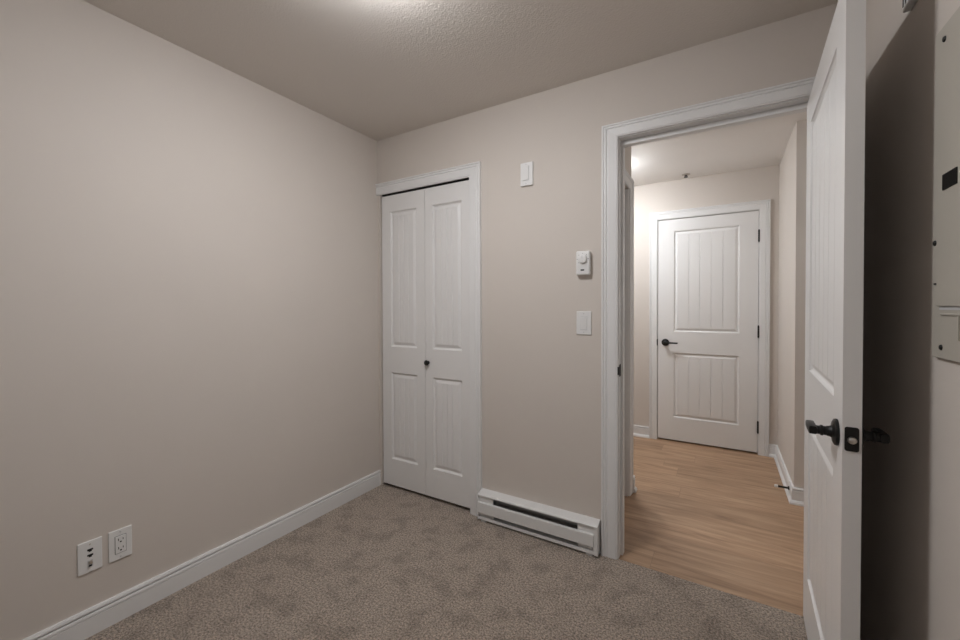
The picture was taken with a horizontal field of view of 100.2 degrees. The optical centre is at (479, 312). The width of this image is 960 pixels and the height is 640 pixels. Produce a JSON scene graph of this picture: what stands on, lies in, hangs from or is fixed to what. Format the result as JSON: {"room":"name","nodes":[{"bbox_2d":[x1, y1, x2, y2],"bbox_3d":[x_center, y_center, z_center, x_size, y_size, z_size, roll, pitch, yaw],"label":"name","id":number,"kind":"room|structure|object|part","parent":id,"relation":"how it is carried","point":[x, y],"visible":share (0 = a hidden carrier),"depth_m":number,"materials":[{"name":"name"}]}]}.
{"room":"empty bedroom","nodes":[
{"label":"empty bedroom","id":0,"kind":"room"},
{"bbox_2d":[0,0,378,639],"bbox_3d":[-1.593,0.030,1.510,0.100,2.440,3.200,0,1,31],"label":"wall","id":1,"kind":"structure","parent":0,"point":[189,336],"depth_m":1.73,"materials":[{"name":"beige paint"}]},
{"bbox_2d":[77,536,101,576],"bbox_3d":[-1.504,0.942,1.550,0.018,0.121,0.071,0,1,31],"label":"plate","id":2,"kind":"object","parent":1,"relation":"attached to","point":[89,553],"visible":1,"depth_m":1.55,"materials":[{"name":"white plastic"}]},
{"bbox_2d":[108,525,131,562],"bbox_3d":[-1.460,0.939,1.631,0.009,0.121,0.074,0,1,31],"label":"power outlet","id":3,"kind":"object","parent":1,"relation":"attached to","point":[120,540],"visible":1,"depth_m":1.63,"materials":[{"name":"white plastic"}]},
{"bbox_2d":[115,533,125,554],"bbox_3d":[-1.458,0.939,1.630,0.004,0.072,0.036,0,1,31],"label":"receptacle","id":4,"kind":"object","parent":3,"relation":"attached to","point":[120,538],"depth_m":1.63,"materials":[{"name":"white plastic"}]},
{"bbox_2d":[23,470,380,639],"bbox_3d":[-1.540,1.197,1.496,0.015,0.106,3.200,0,1,31],"label":"baseboard","id":5,"kind":"structure","parent":1,"relation":"attached to","point":[85,624],"depth_m":1.84,"materials":[{"name":"white paint"}]},
{"bbox_2d":[85,436,807,639],"bbox_3d":[0.350,1.272,1.640,4.300,0.060,5.600,0,1,31],"label":"floor","id":6,"kind":"structure","parent":0,"point":[391,562],"depth_m":1.89,"materials":[{"name":"beige carpet"}]},
{"bbox_2d":[478,488,599,556],"bbox_3d":[0.301,1.147,2.216,0.704,0.174,0.062,0,1,31],"label":"baseboard heater","id":7,"kind":"object","parent":6,"relation":"on","point":[570,529],"visible":1,"depth_m":2.18,"materials":[{"name":"white metal"}]},
{"bbox_3d":[0.288,1.215,2.210,0.681,0.016,0.016,0,1,31],"label":"rail","id":8,"kind":"part","parent":7,"relation":"part of","materials":[{"name":"white metal"}]},
{"bbox_2d":[83,0,837,185],"bbox_3d":[0.342,-1.248,1.606,4.300,0.100,5.600,0,1,31],"label":"ceiling","id":9,"kind":"structure","parent":0,"point":[378,69],"depth_m":1.82,"materials":[{"name":"beige paint"}]},
{"bbox_2d":[377,4,836,552],"bbox_3d":[0.381,0.014,2.254,2.708,2.440,0.115,0,1,31],"label":"wall","id":10,"kind":"structure","parent":0,"point":[541,378],"depth_m":2.18,"materials":[{"name":"beige paint"}]},
{"bbox_2d":[382,180,469,507],"bbox_3d":[-0.370,0.199,2.655,0.742,2.020,0.064,0,1,31],"label":"door","id":11,"kind":"structure","parent":10,"relation":"in","point":[426,339],"depth_m":2.64,"materials":[{"name":"white paint"}]},
{"bbox_2d":[375,161,481,516],"bbox_3d":[-0.331,0.164,2.674,0.856,2.132,0.136,0,1,31],"label":"door frame","id":12,"kind":"structure","parent":10,"relation":"attached to","point":[471,172],"depth_m":2.42,"materials":[{"name":"white paint"}]},
{"bbox_3d":[-0.364,-0.862,2.611,0.856,0.078,0.020,0,1,31],"label":"head casing","id":13,"kind":"part","parent":12,"relation":"part of","materials":[{"name":"white paint"}]},
{"bbox_3d":[-0.029,0.167,2.425,0.082,2.132,0.020,0,1,31],"label":"casing","id":14,"kind":"part","parent":12,"relation":"part of","materials":[{"name":"white paint"}]},
{"bbox_2d":[521,161,532,186],"bbox_3d":[0.261,-0.771,2.238,0.074,0.128,0.016,0,1,31],"label":"wall plate","id":15,"kind":"object","parent":10,"relation":"attached to","point":[526,168],"visible":1,"depth_m":2.23,"materials":[{"name":"white plastic"}]},
{"bbox_2d":[576,251,590,274],"bbox_3d":[0.531,-0.254,2.067,0.072,0.124,0.043,0,1,31],"label":"thermostat","id":16,"kind":"object","parent":10,"relation":"attached to","point":[583,258],"visible":1,"depth_m":2.05,"materials":[{"name":"white plastic"}]},
{"bbox_2d":[576,311,590,334],"bbox_3d":[0.539,0.054,2.085,0.078,0.121,0.012,0,1,31],"label":"light switch","id":17,"kind":"object","parent":10,"relation":"attached to","point":[583,318],"visible":1,"depth_m":2.08,"materials":[{"name":"white plastic"}]},
{"bbox_2d":[601,76,815,558],"bbox_3d":[1.047,0.154,1.841,0.937,2.173,0.136,0,1,31],"label":"door frame","id":18,"kind":"structure","parent":10,"relation":"attached to","point":[789,98],"depth_m":2.00,"materials":[{"name":"white paint"}]},
{"bbox_3d":[0.650,0.151,2.014,0.078,2.170,0.020,0,1,31],"label":"casing","id":19,"kind":"part","parent":18,"relation":"part of","materials":[{"name":"white paint"}]},
{"bbox_3d":[0.698,0.291,2.014,0.008,0.060,0.046,0,1,31],"label":"strike plate","id":20,"kind":"part","parent":18,"relation":"part of","materials":[{"name":"black metal"}]},
{"bbox_3d":[1.014,-0.899,1.778,0.937,0.066,0.020,0,1,31],"label":"head casing","id":21,"kind":"part","parent":18,"relation":"part of","materials":[{"name":"white paint"}]},
{"bbox_2d":[803,0,889,639],"bbox_3d":[1.111,0.204,1.288,0.154,2.052,0.782,0,1,34],"label":"door","id":22,"kind":"structure","parent":10,"relation":"in","point":[835,435],"depth_m":1.05,"materials":[{"name":"white paint"}]},
{"bbox_3d":[0.904,0.307,1.074,0.047,0.027,0.080,0,1,34],"label":"handle lever","id":23,"kind":"part","parent":22,"relation":"part of","materials":[{"name":"black metal"}]},
{"bbox_3d":[0.900,0.307,0.972,0.026,0.059,0.002,0,1,34],"label":"latch plate","id":24,"kind":"part","parent":22,"relation":"part of","materials":[{"name":"black metal"}]},
{"bbox_3d":[0.993,0.307,1.014,0.047,0.027,0.080,0,1,34],"label":"handle lever","id":25,"kind":"part","parent":22,"relation":"part of","materials":[{"name":"black metal"}]},
{"bbox_2d":[625,146,630,321],"bbox_3d":[0.588,0.010,2.607,0.617,2.443,0.705,0,1,31],"label":"wall","id":26,"kind":"structure","parent":0,"point":[627,149],"depth_m":2.65,"materials":[{"name":"beige paint"}]},
{"bbox_2d":[624,169,633,495],"bbox_3d":[0.819,0.173,2.481,0.130,2.118,0.652,0,1,31],"label":"door frame","id":27,"kind":"structure","parent":26,"relation":"attached to","point":[629,182],"depth_m":2.68,"materials":[{"name":"white paint"}]},
{"bbox_3d":[0.863,-0.851,2.438,0.020,0.070,0.652,0,1,31],"label":"head casing","id":28,"kind":"part","parent":27,"relation":"part of","materials":[{"name":"white paint"}]},
{"bbox_3d":[1.016,0.170,2.701,0.020,2.118,0.070,0,1,31],"label":"casing","id":29,"kind":"part","parent":27,"relation":"part of","materials":[{"name":"white paint"}]},
{"bbox_2d":[633,475,636,492],"bbox_3d":[0.820,1.174,2.908,0.593,0.105,0.054,0,1,31],"label":"baseboard","id":30,"kind":"structure","parent":26,"relation":"attached to","point":[634,487],"depth_m":2.75,"materials":[{"name":"white paint"}]},
{"bbox_2d":[633,165,778,444],"bbox_3d":[1.251,-0.014,4.184,3.200,2.443,0.150,0,1,31],"label":"wall","id":31,"kind":"structure","parent":0,"point":[762,183],"depth_m":3.66,"materials":[{"name":"beige paint"}]},
{"bbox_2d":[633,425,648,437],"bbox_3d":[0.778,1.154,4.386,1.992,0.105,0.026,0,1,31],"label":"baseboard","id":32,"kind":"structure","parent":31,"relation":"attached to","point":[638,431],"depth_m":3.91,"materials":[{"name":"white paint"}]},
{"bbox_2d":[658,210,759,451],"bbox_3d":[2.031,0.165,3.616,0.796,2.066,0.094,0,1,31],"label":"door","id":33,"kind":"structure","parent":31,"relation":"in","point":[708,266],"depth_m":3.61,"materials":[{"name":"white paint"}]},
{"bbox_3d":[1.776,0.283,3.744,0.122,0.027,0.047,0,1,31],"label":"handle lever","id":34,"kind":"part","parent":33,"relation":"part of","materials":[{"name":"black metal"}]},
{"bbox_2d":[649,199,770,456],"bbox_3d":[2.057,0.132,3.658,0.940,2.161,0.120,0,1,31],"label":"door frame","id":35,"kind":"structure","parent":31,"relation":"attached to","point":[764,206],"depth_m":3.44,"materials":[{"name":"white paint"}]},
{"bbox_3d":[1.659,0.131,3.841,0.070,2.161,0.020,0,1,31],"label":"casing","id":36,"kind":"part","parent":35,"relation":"part of","materials":[{"name":"white paint"}]},
{"bbox_3d":[2.027,-0.910,3.602,0.940,0.076,0.020,0,1,31],"label":"head casing","id":37,"kind":"part","parent":35,"relation":"part of","materials":[{"name":"white paint"}]},
{"bbox_3d":[2.400,0.134,3.392,0.076,2.161,0.020,0,1,31],"label":"casing","id":38,"kind":"part","parent":35,"relation":"part of","materials":[{"name":"white paint"}]},
{"bbox_2d":[777,119,806,488],"bbox_3d":[2.727,0.002,2.671,1.109,2.443,0.913,0,1,31],"label":"wall","id":39,"kind":"structure","parent":0,"point":[793,164],"depth_m":2.65,"materials":[{"name":"beige paint"}]},
{"bbox_2d":[774,484,789,489],"bbox_3d":[2.020,1.167,2.688,0.080,0.026,0.026,0,1,31],"label":"door stop","id":40,"kind":"object","parent":39,"relation":"attached to","point":[775,485],"visible":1,"depth_m":2.69,"materials":[{"name":"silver metal"}]},
{"bbox_2d":[769,444,803,506],"bbox_3d":[2.677,1.171,2.704,1.117,0.105,0.939,0,1,31],"label":"baseboard","id":41,"kind":"structure","parent":39,"relation":"attached to","point":[795,495],"depth_m":2.78,"materials":[{"name":"white paint"}]},
{"bbox_2d":[860,0,959,639],"bbox_3d":[0.639,0.041,0.161,0.100,2.440,3.200,0,1,31],"label":"wall","id":42,"kind":"structure","parent":0,"point":[910,492],"depth_m":1.07,"materials":[{"name":"beige paint"}]},
{"bbox_2d":[902,0,916,12],"bbox_3d":[1.095,-0.830,1.022,0.017,0.100,0.056,0,1,31],"label":"door chime","id":43,"kind":"object","parent":42,"relation":"attached to","point":[907,5],"visible":1,"depth_m":1.03,"materials":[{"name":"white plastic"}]},
{"bbox_2d":[932,7,959,362],"bbox_3d":[0.923,-0.257,0.741,0.018,0.722,0.375,0,1,31],"label":"electrical panel","id":44,"kind":"object","parent":42,"relation":"attached to","point":[946,213],"visible":1,"depth_m":0.84,"materials":[{"name":"grey metal"}]},
{"bbox_3d":[0.920,-0.272,0.742,0.007,0.521,0.306,0,1,31],"label":"panel door","id":45,"kind":"part","parent":44,"relation":"part of","materials":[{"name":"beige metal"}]}
]}

